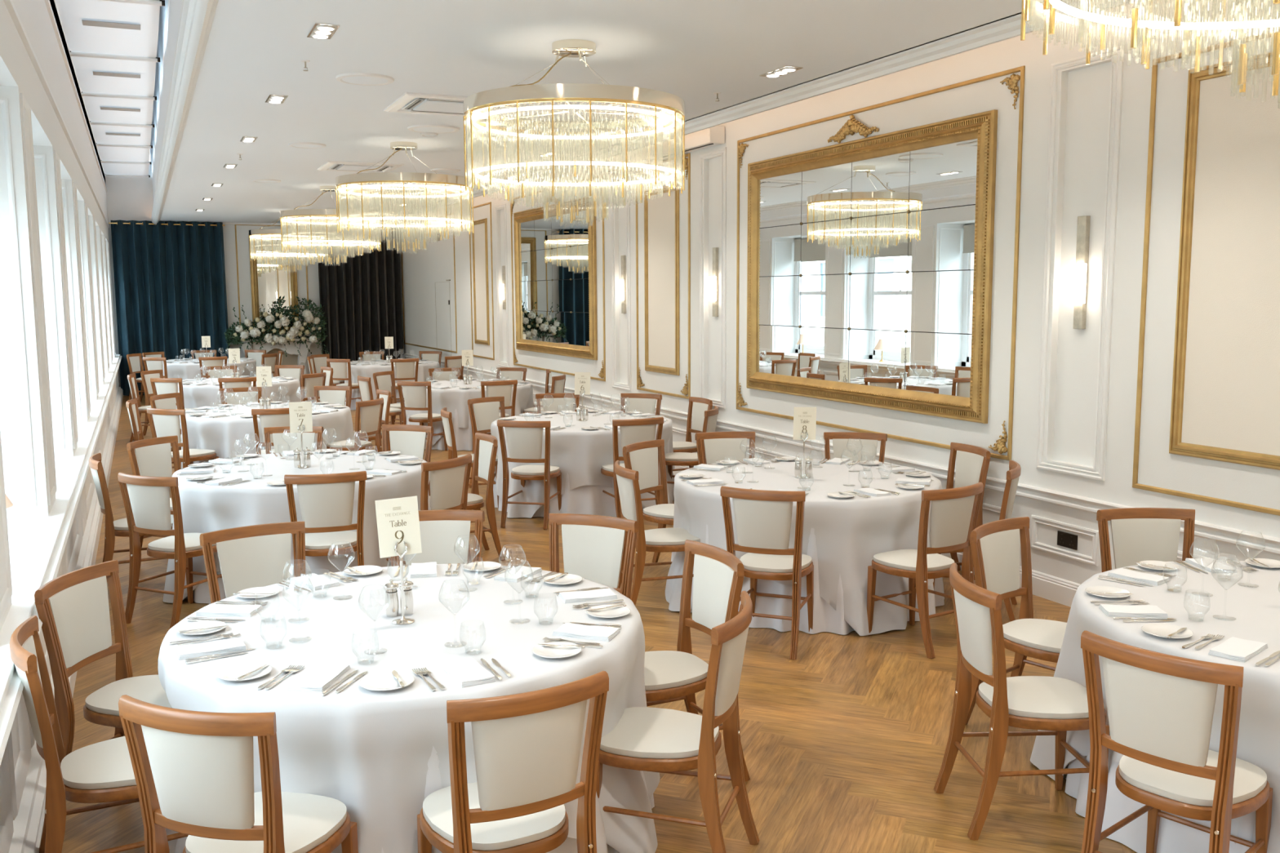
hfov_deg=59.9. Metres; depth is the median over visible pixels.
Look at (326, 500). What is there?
banquet chair
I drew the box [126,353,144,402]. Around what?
banquet chair
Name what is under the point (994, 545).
banquet chair
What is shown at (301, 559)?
wine glass
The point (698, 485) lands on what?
knife
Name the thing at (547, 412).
plate
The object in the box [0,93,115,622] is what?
window
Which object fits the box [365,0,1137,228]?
trim
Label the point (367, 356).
banquet chair
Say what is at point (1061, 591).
baseboard
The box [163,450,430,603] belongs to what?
tablecloth
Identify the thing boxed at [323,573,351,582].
fork
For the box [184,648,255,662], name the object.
knife
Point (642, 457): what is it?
banquet chair
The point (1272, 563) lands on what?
plate
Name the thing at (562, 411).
napkin
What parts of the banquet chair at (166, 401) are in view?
leg, rail, leg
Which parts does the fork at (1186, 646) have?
handle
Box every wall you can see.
[0,0,115,770]
[105,164,404,386]
[400,0,1279,584]
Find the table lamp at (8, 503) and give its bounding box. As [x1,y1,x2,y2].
[4,493,13,508]
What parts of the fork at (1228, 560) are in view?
handle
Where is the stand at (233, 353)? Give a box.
[228,348,239,377]
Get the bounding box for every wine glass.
[281,559,311,622]
[282,575,314,643]
[327,541,355,599]
[357,584,390,654]
[438,579,470,648]
[453,534,479,591]
[498,544,526,604]
[504,561,531,623]
[1189,543,1219,596]
[1210,556,1243,621]
[1235,529,1265,587]
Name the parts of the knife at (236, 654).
handle, blade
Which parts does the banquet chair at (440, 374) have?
leg, rail, leg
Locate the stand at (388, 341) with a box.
[384,336,393,362]
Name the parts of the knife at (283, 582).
handle, blade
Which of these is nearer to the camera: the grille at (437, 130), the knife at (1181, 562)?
the knife at (1181, 562)
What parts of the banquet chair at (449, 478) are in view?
leg, rail, rail, leg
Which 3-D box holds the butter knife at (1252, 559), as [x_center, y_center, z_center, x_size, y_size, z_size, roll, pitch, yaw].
[2.663,0.584,4.775,0.015,0.007,0.165,0,7,2]
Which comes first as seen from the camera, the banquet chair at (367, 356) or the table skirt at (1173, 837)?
the table skirt at (1173, 837)
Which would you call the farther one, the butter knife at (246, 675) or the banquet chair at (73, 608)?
the banquet chair at (73, 608)
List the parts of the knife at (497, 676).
blade, handle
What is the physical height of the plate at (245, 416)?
0.016 m
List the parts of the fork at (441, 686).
handle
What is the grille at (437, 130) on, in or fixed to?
attached to the ceiling speaker at (439, 129)
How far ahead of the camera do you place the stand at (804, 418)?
7.09 m
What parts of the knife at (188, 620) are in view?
handle, blade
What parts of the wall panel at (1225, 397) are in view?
frame, fabric panel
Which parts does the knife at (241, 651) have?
handle, blade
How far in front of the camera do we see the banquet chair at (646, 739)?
3.66 m
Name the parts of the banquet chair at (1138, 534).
leg, rail, leg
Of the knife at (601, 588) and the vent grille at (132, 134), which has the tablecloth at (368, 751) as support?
the knife at (601, 588)
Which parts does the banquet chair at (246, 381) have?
leg, rail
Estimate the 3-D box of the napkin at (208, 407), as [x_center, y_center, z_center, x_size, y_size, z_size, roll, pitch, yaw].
[-4.557,-0.200,11.769,0.210,0.016,0.110,2,7,17]
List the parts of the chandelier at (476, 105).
brass rod, brass rod, brass rod, short brass rod, short brass rod, brass rod, brass rod, short brass rod, brass rod, short brass rod, short brass rod, brass rod, short brass rod, short brass rod, brass rod, short brass rod, short brass rod, short brass rod, brass rod, short brass rod, short brass rod, short brass rod, brass rod, short brass rod, short brass rod, plate, hanging rail, short brass rod, short brass rod, short brass rod, short brass rod, short brass rod, brass rod, short brass rod, brass rod, short brass rod, short brass rod, short brass rod, short brass rod, brass rod, short brass rod, brass rod, short brass rod, glass rod, brass rod, glass rod, brass rod, short brass rod, glass rod, glass rod, brass rod, brass rod, brass rod, brass rod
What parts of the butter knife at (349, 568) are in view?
handle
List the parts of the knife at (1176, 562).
handle, blade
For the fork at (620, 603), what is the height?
0.008 m
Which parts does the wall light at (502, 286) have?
plate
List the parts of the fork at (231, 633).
handle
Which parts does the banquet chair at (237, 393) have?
leg, rail, leg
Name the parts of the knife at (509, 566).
blade, handle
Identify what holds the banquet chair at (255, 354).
on the floor
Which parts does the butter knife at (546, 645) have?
blade, handle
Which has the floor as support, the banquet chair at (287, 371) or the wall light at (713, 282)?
the banquet chair at (287, 371)
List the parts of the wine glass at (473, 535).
stem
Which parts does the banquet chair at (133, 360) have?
leg, rail, leg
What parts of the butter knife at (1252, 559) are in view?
handle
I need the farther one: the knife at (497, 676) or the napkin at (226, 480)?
the napkin at (226, 480)
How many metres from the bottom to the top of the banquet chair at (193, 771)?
0.914 m
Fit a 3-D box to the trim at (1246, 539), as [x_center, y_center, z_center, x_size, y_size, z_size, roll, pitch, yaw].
[1.334,0.118,9.825,0.040,0.083,31.900,-3,7,-24]
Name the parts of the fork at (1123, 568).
handle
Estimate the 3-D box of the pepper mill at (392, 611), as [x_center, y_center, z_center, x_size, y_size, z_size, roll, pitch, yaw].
[-0.917,0.632,4.101,0.054,0.139,0.054,-1,7,-9]
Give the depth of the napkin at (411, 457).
7.98 m
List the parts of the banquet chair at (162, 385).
leg, rail, leg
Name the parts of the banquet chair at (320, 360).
rail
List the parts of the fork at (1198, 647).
handle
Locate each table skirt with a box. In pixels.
[165,746,654,852]
[185,491,431,604]
[344,373,404,409]
[407,408,491,450]
[493,438,674,518]
[671,524,944,635]
[1063,701,1255,852]
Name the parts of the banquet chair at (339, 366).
leg, rail, rail, leg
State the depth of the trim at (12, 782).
4.07 m
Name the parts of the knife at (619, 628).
handle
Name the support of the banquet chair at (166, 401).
on the floor
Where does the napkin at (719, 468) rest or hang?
on the tablecloth at (849, 531)
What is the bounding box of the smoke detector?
[420,132,438,137]
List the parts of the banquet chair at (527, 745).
leg, leg, seat frame, rail, rail, leg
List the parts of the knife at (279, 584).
handle, blade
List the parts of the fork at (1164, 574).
handle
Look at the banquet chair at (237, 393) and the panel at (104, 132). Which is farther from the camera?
the panel at (104, 132)
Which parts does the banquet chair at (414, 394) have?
leg, rail, rail, seat frame, leg, leg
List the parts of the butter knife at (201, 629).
handle, blade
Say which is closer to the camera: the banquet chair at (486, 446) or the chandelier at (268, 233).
the banquet chair at (486, 446)
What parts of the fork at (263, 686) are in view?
handle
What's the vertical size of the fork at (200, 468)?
0.008 m
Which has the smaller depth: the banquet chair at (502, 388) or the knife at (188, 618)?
the knife at (188, 618)
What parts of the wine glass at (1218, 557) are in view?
stem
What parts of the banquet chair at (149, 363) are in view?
leg, rail, leg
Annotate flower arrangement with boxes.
[223,295,328,356]
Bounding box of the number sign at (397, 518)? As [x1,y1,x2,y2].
[374,496,422,625]
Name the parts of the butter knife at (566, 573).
blade, handle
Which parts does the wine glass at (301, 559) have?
stem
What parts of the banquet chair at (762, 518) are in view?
leg, leg, rail, rail, seat frame, leg, leg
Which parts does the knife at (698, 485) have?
handle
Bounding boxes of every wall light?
[499,266,506,309]
[617,255,626,313]
[707,247,718,316]
[1066,215,1090,328]
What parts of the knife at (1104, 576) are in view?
handle, blade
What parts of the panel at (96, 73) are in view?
rod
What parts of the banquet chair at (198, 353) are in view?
rail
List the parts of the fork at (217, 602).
handle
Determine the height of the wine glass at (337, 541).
0.219 m
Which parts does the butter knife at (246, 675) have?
handle, blade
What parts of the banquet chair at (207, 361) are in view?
leg, rail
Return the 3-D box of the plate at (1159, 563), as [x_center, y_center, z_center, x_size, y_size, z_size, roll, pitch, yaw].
[2.217,0.600,4.748,0.164,0.016,0.164,-3,7,-24]
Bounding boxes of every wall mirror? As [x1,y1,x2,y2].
[248,232,299,333]
[513,195,597,359]
[746,109,997,423]
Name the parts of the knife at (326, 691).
handle, blade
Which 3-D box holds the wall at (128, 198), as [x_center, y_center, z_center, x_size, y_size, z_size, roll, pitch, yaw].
[-7.961,-3.049,22.998,6.600,4.600,0.250,-3,7,-24]
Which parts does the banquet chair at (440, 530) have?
leg, rail, leg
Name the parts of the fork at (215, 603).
handle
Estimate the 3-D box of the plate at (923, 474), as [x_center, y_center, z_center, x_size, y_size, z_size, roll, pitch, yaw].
[1.796,0.314,7.168,0.164,0.016,0.164,-3,7,-24]
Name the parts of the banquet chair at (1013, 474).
seat frame, leg, leg, rail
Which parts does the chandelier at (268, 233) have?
hanging rail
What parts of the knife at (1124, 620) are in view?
handle, blade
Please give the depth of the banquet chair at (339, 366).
18.49 m
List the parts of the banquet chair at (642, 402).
leg, rail, leg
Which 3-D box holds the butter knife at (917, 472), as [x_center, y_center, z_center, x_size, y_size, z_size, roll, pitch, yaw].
[1.784,0.300,7.197,0.165,0.007,0.015,-3,7,-19]
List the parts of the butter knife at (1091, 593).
handle, blade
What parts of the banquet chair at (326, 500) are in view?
leg, rail, seat frame, rail, leg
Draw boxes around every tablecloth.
[157,564,659,852]
[162,358,256,379]
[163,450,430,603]
[176,377,301,408]
[179,402,355,469]
[344,360,439,410]
[402,379,533,448]
[490,411,675,518]
[665,458,942,635]
[1030,560,1279,852]
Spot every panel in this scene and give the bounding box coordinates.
[54,0,164,57]
[70,50,159,96]
[81,91,156,124]
[89,120,154,145]
[96,142,152,161]
[101,160,151,175]
[104,173,150,177]
[234,224,309,330]
[400,212,457,353]
[469,201,494,359]
[510,173,605,381]
[635,152,690,399]
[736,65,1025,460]
[1132,29,1279,515]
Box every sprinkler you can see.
[300,59,310,71]
[713,92,721,101]
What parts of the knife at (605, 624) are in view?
blade, handle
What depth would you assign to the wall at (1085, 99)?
7.17 m
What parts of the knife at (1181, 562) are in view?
handle, blade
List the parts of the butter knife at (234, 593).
handle, blade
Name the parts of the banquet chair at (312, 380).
leg, rail, rail, leg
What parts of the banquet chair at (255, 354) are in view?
rail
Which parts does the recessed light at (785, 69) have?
recess plate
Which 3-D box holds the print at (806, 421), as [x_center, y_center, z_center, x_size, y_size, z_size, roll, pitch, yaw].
[1.051,-0.001,7.090,0.059,0.088,0.001,0,7,-8]
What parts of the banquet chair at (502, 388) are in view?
leg, rail, rail, leg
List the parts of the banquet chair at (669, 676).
seat frame, leg, rail, rail, leg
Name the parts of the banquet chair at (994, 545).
leg, rail, rail, leg, seat frame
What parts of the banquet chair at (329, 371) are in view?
rail, leg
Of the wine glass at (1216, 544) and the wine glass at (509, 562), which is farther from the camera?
the wine glass at (1216, 544)
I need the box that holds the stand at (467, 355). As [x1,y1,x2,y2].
[462,350,473,384]
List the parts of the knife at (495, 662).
blade, handle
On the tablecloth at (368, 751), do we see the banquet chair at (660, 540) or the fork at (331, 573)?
the fork at (331, 573)
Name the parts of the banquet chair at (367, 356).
rail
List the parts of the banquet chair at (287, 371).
leg, rail, leg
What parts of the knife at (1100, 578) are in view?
handle, blade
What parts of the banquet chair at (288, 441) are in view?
leg, rail, leg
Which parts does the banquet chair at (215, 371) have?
leg, rail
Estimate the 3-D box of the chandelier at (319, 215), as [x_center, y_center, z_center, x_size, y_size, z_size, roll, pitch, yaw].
[-4.266,-2.763,15.323,1.329,1.077,1.329,5,9,37]
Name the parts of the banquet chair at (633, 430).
seat frame, leg, rail, rail, leg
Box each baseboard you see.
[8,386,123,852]
[672,465,1080,607]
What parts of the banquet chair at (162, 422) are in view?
leg, rail, leg, seat frame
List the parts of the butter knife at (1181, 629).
handle, blade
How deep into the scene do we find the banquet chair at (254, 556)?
5.05 m
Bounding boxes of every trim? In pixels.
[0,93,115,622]
[0,354,119,712]
[0,355,122,765]
[0,370,119,852]
[3,0,109,227]
[151,0,184,219]
[151,0,217,224]
[176,221,364,226]
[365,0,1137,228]
[404,352,1279,555]
[456,376,1218,566]
[494,45,1124,480]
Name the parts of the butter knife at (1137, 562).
handle, blade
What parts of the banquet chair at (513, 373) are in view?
leg, rail, leg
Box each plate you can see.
[177,620,226,635]
[186,475,213,480]
[188,413,205,416]
[189,462,213,467]
[216,662,271,680]
[217,404,234,406]
[235,453,259,457]
[236,586,279,598]
[240,415,252,417]
[266,480,285,485]
[313,401,328,404]
[314,448,337,453]
[330,405,346,408]
[343,565,382,575]
[359,671,413,690]
[377,451,400,455]
[398,460,422,465]
[462,561,501,571]
[499,417,514,420]
[532,641,582,657]
[541,411,557,413]
[542,573,582,584]
[581,426,599,430]
[582,409,598,412]
[586,604,631,617]
[626,411,642,414]
[647,415,664,417]
[678,473,702,478]
[716,460,739,464]
[774,456,795,461]
[826,492,855,498]
[858,461,882,465]
[897,484,924,489]
[906,471,931,477]
[1084,586,1130,598]
[1137,560,1179,570]
[1141,623,1193,638]
[1244,558,1279,568]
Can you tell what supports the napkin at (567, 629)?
on the tablecloth at (368, 751)
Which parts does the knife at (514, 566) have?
blade, handle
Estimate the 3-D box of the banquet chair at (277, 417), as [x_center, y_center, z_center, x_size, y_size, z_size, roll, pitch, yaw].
[-3.471,0.258,10.648,0.470,0.914,0.536,-3,7,-22]
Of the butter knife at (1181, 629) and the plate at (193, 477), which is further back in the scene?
the plate at (193, 477)
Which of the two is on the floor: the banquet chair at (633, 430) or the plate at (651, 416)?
the banquet chair at (633, 430)
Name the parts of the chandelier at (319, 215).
brass rod, brass rod, brass rod, brass rod, brass rod, brass rod, brass rod, brass rod, hanging rail, brass rod, brass rod, brass rod, brass rod, brass rod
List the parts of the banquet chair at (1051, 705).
leg, rail, rail, leg, seat frame, leg, leg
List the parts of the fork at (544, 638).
handle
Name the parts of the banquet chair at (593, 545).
leg, rail, rail, leg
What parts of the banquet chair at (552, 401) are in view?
leg, rail, leg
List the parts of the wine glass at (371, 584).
stem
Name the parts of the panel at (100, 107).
rod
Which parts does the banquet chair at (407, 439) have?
leg, rail, leg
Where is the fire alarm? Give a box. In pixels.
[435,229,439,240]
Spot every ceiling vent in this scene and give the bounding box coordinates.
[317,160,404,172]
[383,92,503,115]
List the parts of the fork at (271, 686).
handle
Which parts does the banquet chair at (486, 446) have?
seat frame, leg, rail, rail, leg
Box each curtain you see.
[108,219,229,395]
[315,226,404,377]
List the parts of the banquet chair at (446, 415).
rail, leg, leg, leg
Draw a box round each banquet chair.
[9,615,188,852]
[34,560,172,756]
[88,453,173,582]
[117,472,222,628]
[118,694,358,852]
[125,398,181,468]
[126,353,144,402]
[126,435,181,547]
[127,373,151,442]
[140,369,163,435]
[142,351,164,400]
[142,357,167,397]
[146,407,218,475]
[149,392,181,440]
[150,377,191,410]
[191,350,216,359]
[198,356,227,377]
[200,521,305,603]
[204,365,236,378]
[217,377,256,404]
[218,386,262,404]
[244,349,266,368]
[251,408,289,454]
[261,353,277,377]
[263,426,324,453]
[271,351,283,376]
[275,364,304,393]
[284,471,366,577]
[301,372,326,401]
[305,366,333,402]
[306,355,340,386]
[311,354,344,383]
[314,386,351,407]
[326,358,360,408]
[326,397,383,452]
[353,389,391,451]
[357,375,401,441]
[359,351,384,360]
[373,370,404,424]
[382,424,433,495]
[386,453,471,564]
[390,358,418,404]
[391,509,484,566]
[396,381,447,450]
[417,671,608,852]
[418,351,441,368]
[428,367,460,381]
[429,432,505,560]
[440,407,498,508]
[444,355,463,379]
[467,395,505,488]
[475,379,517,434]
[496,367,526,381]
[497,419,561,529]
[523,373,565,413]
[533,368,551,407]
[535,393,579,413]
[549,513,638,599]
[595,591,759,852]
[600,417,663,518]
[613,460,699,605]
[620,393,662,415]
[622,439,674,562]
[644,539,750,782]
[665,405,718,484]
[672,396,712,471]
[694,431,755,464]
[720,485,813,659]
[823,431,887,464]
[866,482,983,658]
[929,459,1021,621]
[933,562,1109,840]
[941,442,990,570]
[965,516,1066,724]
[1080,631,1272,852]
[1096,507,1195,572]
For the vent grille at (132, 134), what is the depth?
15.83 m
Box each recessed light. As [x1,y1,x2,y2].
[202,197,213,199]
[211,182,222,186]
[222,163,237,168]
[240,136,257,142]
[264,93,288,103]
[306,22,339,39]
[536,151,559,155]
[759,65,803,77]
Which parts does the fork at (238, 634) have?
handle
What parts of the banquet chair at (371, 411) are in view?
seat frame, leg, rail, rail, leg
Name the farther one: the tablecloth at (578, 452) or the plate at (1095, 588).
the tablecloth at (578, 452)
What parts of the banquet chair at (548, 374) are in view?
leg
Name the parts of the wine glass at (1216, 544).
stem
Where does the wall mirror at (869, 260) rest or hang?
attached to the wall at (1085, 99)
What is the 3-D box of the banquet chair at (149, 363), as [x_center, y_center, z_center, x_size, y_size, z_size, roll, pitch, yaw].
[-8.372,-0.772,19.521,0.470,0.914,0.536,2,7,15]
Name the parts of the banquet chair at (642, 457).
leg, rail, rail, seat frame, leg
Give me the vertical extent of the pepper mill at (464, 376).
0.139 m
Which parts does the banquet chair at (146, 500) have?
leg, rail, rail, leg, seat frame, leg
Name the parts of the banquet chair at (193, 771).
leg, rail, rail, seat frame, leg, leg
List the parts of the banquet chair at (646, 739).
leg, seat frame, leg, rail, rail, leg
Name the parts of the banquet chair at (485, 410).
leg, rail, rail, leg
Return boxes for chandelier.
[248,210,328,271]
[280,185,381,266]
[335,141,474,251]
[462,39,684,226]
[1020,0,1279,101]
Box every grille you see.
[81,19,140,30]
[93,71,140,78]
[100,106,140,111]
[105,132,140,136]
[256,180,278,182]
[293,144,321,147]
[336,164,383,171]
[342,75,387,84]
[413,97,463,113]
[413,127,453,133]
[433,169,457,172]
[587,108,610,110]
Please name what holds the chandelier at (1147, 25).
hanging from the ceiling at (691, 51)
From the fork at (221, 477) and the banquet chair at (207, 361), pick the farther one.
the banquet chair at (207, 361)
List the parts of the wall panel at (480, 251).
frame, fabric panel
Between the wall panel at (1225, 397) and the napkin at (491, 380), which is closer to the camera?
the wall panel at (1225, 397)
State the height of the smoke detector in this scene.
0.035 m
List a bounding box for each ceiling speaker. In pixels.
[252,178,280,182]
[288,142,325,148]
[335,72,394,85]
[407,124,459,133]
[430,168,460,173]
[577,102,621,111]
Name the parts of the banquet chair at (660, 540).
leg, rail, leg, seat frame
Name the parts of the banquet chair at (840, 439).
leg, rail, leg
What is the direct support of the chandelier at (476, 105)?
hanging from the ceiling at (691, 51)
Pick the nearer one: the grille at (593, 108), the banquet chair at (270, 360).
the grille at (593, 108)
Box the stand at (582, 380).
[574,372,590,421]
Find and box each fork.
[169,632,233,644]
[177,633,241,645]
[180,467,212,470]
[196,477,224,483]
[214,603,266,606]
[215,600,268,604]
[257,665,297,689]
[265,665,304,689]
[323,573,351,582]
[328,572,358,581]
[412,668,435,691]
[418,667,444,689]
[444,563,451,575]
[452,563,460,575]
[524,571,555,582]
[526,572,558,583]
[542,637,599,644]
[543,640,603,648]
[572,599,623,607]
[572,602,625,608]
[680,477,711,480]
[844,491,867,497]
[848,490,871,497]
[893,471,919,473]
[1089,600,1145,603]
[1093,602,1150,605]
[1123,568,1173,577]
[1125,567,1176,577]
[1182,634,1215,648]
[1194,634,1224,649]
[1222,560,1253,572]
[1226,559,1257,570]
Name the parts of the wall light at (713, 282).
plate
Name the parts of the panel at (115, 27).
rod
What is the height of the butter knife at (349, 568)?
0.007 m
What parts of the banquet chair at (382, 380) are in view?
leg, rail, leg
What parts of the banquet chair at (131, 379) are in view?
rail, leg, leg, seat frame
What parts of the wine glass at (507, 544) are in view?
stem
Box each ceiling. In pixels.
[150,0,169,176]
[151,0,1049,224]
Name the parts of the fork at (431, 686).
handle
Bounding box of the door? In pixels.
[435,280,451,344]
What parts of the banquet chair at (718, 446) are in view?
leg, rail, leg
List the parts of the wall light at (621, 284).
plate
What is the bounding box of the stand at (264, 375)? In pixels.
[256,366,271,408]
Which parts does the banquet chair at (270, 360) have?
leg, rail, leg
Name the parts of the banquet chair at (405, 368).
leg, rail, rail, leg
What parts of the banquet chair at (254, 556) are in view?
leg, rail, leg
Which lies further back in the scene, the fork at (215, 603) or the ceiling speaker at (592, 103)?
the ceiling speaker at (592, 103)
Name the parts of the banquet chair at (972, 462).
leg, rail, leg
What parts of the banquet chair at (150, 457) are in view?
leg, rail, leg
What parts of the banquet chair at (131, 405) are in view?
rail, leg, leg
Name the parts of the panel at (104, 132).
rod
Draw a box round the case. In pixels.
[600,125,724,173]
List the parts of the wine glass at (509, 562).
stem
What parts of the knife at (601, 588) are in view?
handle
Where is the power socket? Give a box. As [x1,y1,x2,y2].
[1057,530,1077,550]
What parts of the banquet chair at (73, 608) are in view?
leg, rail, rail, seat frame, leg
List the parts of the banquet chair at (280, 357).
leg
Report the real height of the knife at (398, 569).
0.007 m
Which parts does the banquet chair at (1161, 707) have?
leg, leg, rail, rail, seat frame, leg, leg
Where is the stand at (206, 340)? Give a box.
[201,336,210,356]
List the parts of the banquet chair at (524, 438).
leg, leg, rail, rail, seat frame, leg, leg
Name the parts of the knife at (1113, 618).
handle, blade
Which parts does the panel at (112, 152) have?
rod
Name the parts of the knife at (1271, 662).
handle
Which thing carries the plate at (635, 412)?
on the tablecloth at (578, 452)
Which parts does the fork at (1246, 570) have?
handle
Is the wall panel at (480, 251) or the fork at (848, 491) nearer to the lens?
the fork at (848, 491)
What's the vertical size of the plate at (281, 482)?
0.016 m
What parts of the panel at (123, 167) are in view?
rod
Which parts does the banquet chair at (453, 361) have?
leg, rail, leg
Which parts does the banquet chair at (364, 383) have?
leg, rail, leg, leg, seat frame, leg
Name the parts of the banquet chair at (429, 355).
rail, leg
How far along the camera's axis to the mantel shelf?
23.03 m
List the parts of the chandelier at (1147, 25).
brass rod, brass rod, brass rod, short brass rod, short brass rod, brass rod, short brass rod, short brass rod, short brass rod, brass rod, short brass rod, short brass rod, short brass rod, brass rod, short brass rod, short brass rod, short brass rod, short brass rod, short brass rod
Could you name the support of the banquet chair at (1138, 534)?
on the floor
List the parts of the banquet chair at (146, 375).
leg, rail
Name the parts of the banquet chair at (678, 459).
leg, seat frame, leg, rail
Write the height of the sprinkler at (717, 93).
0.063 m
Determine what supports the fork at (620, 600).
on the tablecloth at (368, 751)
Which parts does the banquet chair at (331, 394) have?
leg, rail, leg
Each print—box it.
[297,413,305,426]
[384,506,409,516]
[389,520,406,543]
[800,419,808,433]
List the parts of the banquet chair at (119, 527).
rail, rail, leg, leg, seat frame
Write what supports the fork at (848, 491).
on the tablecloth at (849, 531)
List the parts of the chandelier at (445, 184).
brass rod, brass rod, brass rod, brass rod, brass rod, brass rod, brass rod, brass rod, brass rod, hanging rail, plate, brass rod, brass rod, brass rod, brass rod, brass rod, brass rod, brass rod, brass rod, brass rod, brass rod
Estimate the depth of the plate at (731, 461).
7.75 m
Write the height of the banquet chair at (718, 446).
0.914 m
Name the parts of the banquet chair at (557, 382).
leg, rail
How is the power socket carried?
attached to the wall at (1085, 99)
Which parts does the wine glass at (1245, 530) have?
stem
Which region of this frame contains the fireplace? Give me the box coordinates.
[239,337,311,390]
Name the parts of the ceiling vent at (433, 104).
slot frame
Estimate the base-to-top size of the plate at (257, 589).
0.016 m
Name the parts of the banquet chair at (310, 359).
rail, leg, leg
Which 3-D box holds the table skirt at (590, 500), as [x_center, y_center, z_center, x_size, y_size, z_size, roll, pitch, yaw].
[-0.536,0.328,10.491,1.747,0.764,1.739,4,8,32]
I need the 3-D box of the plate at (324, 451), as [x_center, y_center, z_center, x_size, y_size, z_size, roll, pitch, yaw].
[-2.382,0.188,8.414,0.164,0.016,0.164,-3,7,-24]
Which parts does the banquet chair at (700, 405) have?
seat frame, leg, rail, rail, leg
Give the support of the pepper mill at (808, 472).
on the tablecloth at (849, 531)
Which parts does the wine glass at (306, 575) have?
stem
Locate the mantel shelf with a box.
[240,337,309,342]
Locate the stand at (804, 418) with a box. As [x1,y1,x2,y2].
[792,407,816,479]
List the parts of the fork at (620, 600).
handle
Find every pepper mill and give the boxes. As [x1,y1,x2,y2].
[230,371,234,377]
[258,396,264,408]
[265,396,271,408]
[293,447,301,467]
[302,447,311,466]
[384,579,399,617]
[386,355,389,362]
[398,577,413,615]
[462,373,466,384]
[468,373,471,384]
[576,405,581,421]
[582,405,588,420]
[794,455,802,477]
[804,455,813,477]
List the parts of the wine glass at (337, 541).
stem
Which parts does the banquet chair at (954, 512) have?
leg, seat frame, leg, leg, rail, rail, leg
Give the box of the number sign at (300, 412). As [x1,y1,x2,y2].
[288,401,312,468]
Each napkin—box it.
[175,637,246,659]
[180,468,215,473]
[185,409,207,412]
[190,382,207,385]
[195,604,262,617]
[198,406,222,408]
[201,413,226,417]
[204,477,242,485]
[208,457,242,463]
[247,402,259,405]
[282,450,301,456]
[287,663,350,692]
[289,573,339,591]
[312,408,336,412]
[320,404,342,407]
[346,449,376,455]
[365,469,400,475]
[386,455,418,462]
[410,561,436,577]
[433,386,448,389]
[439,657,495,687]
[485,378,499,381]
[493,565,542,582]
[519,413,542,416]
[542,426,560,430]
[552,622,620,641]
[558,588,617,603]
[560,410,576,413]
[604,410,623,414]
[604,425,619,429]
[631,413,654,417]
[686,478,724,485]
[693,463,728,471]
[742,457,770,464]
[778,489,797,491]
[825,457,849,464]
[853,487,891,497]
[879,466,915,472]
[894,478,931,484]
[1098,604,1168,617]
[1106,568,1169,585]
[1184,557,1237,573]
[1208,636,1267,662]
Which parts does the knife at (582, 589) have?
blade, handle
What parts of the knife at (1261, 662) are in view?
handle, blade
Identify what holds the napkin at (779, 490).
on the tablecloth at (849, 531)
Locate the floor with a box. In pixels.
[61,390,1137,852]
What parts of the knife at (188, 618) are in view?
handle, blade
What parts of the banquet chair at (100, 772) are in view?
rail, rail, leg, leg, seat frame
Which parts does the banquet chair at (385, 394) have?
seat frame, rail, leg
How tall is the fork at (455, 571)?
0.008 m
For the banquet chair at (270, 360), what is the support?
on the floor
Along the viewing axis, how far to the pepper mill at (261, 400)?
11.53 m
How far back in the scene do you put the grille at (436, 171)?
13.28 m
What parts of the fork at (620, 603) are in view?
handle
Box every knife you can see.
[176,472,213,475]
[178,473,209,475]
[178,626,227,634]
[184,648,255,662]
[186,617,244,621]
[186,652,248,664]
[187,618,238,622]
[221,480,248,485]
[227,480,251,485]
[233,592,273,595]
[236,663,271,680]
[277,582,302,592]
[281,581,311,591]
[321,670,358,695]
[335,671,367,693]
[346,566,365,574]
[391,670,404,688]
[394,564,399,577]
[403,564,408,577]
[471,560,477,570]
[480,658,502,680]
[484,565,512,576]
[486,565,517,577]
[491,657,511,677]
[537,644,585,648]
[543,572,568,582]
[554,586,600,593]
[555,587,608,595]
[562,622,621,629]
[569,622,621,626]
[585,604,626,611]
[680,475,705,476]
[688,468,715,471]
[696,484,720,486]
[877,488,900,493]
[899,484,925,486]
[903,471,926,474]
[1088,591,1132,595]
[1097,577,1145,586]
[1098,575,1152,586]
[1112,617,1177,619]
[1122,619,1177,622]
[1135,561,1174,569]
[1166,627,1186,638]
[1173,560,1199,573]
[1176,560,1208,573]
[1248,557,1268,567]
[1255,650,1279,666]
[1264,655,1279,666]
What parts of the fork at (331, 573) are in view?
handle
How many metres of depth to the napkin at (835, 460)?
7.74 m
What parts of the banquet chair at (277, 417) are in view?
leg, rail, rail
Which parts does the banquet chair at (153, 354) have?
rail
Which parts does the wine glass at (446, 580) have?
stem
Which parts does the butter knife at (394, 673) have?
blade, handle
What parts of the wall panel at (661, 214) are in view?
fabric panel, frame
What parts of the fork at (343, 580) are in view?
handle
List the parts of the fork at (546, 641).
handle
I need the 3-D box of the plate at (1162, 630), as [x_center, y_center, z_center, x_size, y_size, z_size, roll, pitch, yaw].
[1.819,0.711,3.830,0.164,0.016,0.164,-3,7,-24]
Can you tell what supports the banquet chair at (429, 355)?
on the floor
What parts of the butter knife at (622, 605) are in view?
blade, handle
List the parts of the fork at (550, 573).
handle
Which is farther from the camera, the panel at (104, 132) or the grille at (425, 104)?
the panel at (104, 132)
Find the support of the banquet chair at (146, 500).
on the floor
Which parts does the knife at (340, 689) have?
handle, blade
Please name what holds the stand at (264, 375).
on the tablecloth at (225, 436)
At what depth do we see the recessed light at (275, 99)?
8.40 m

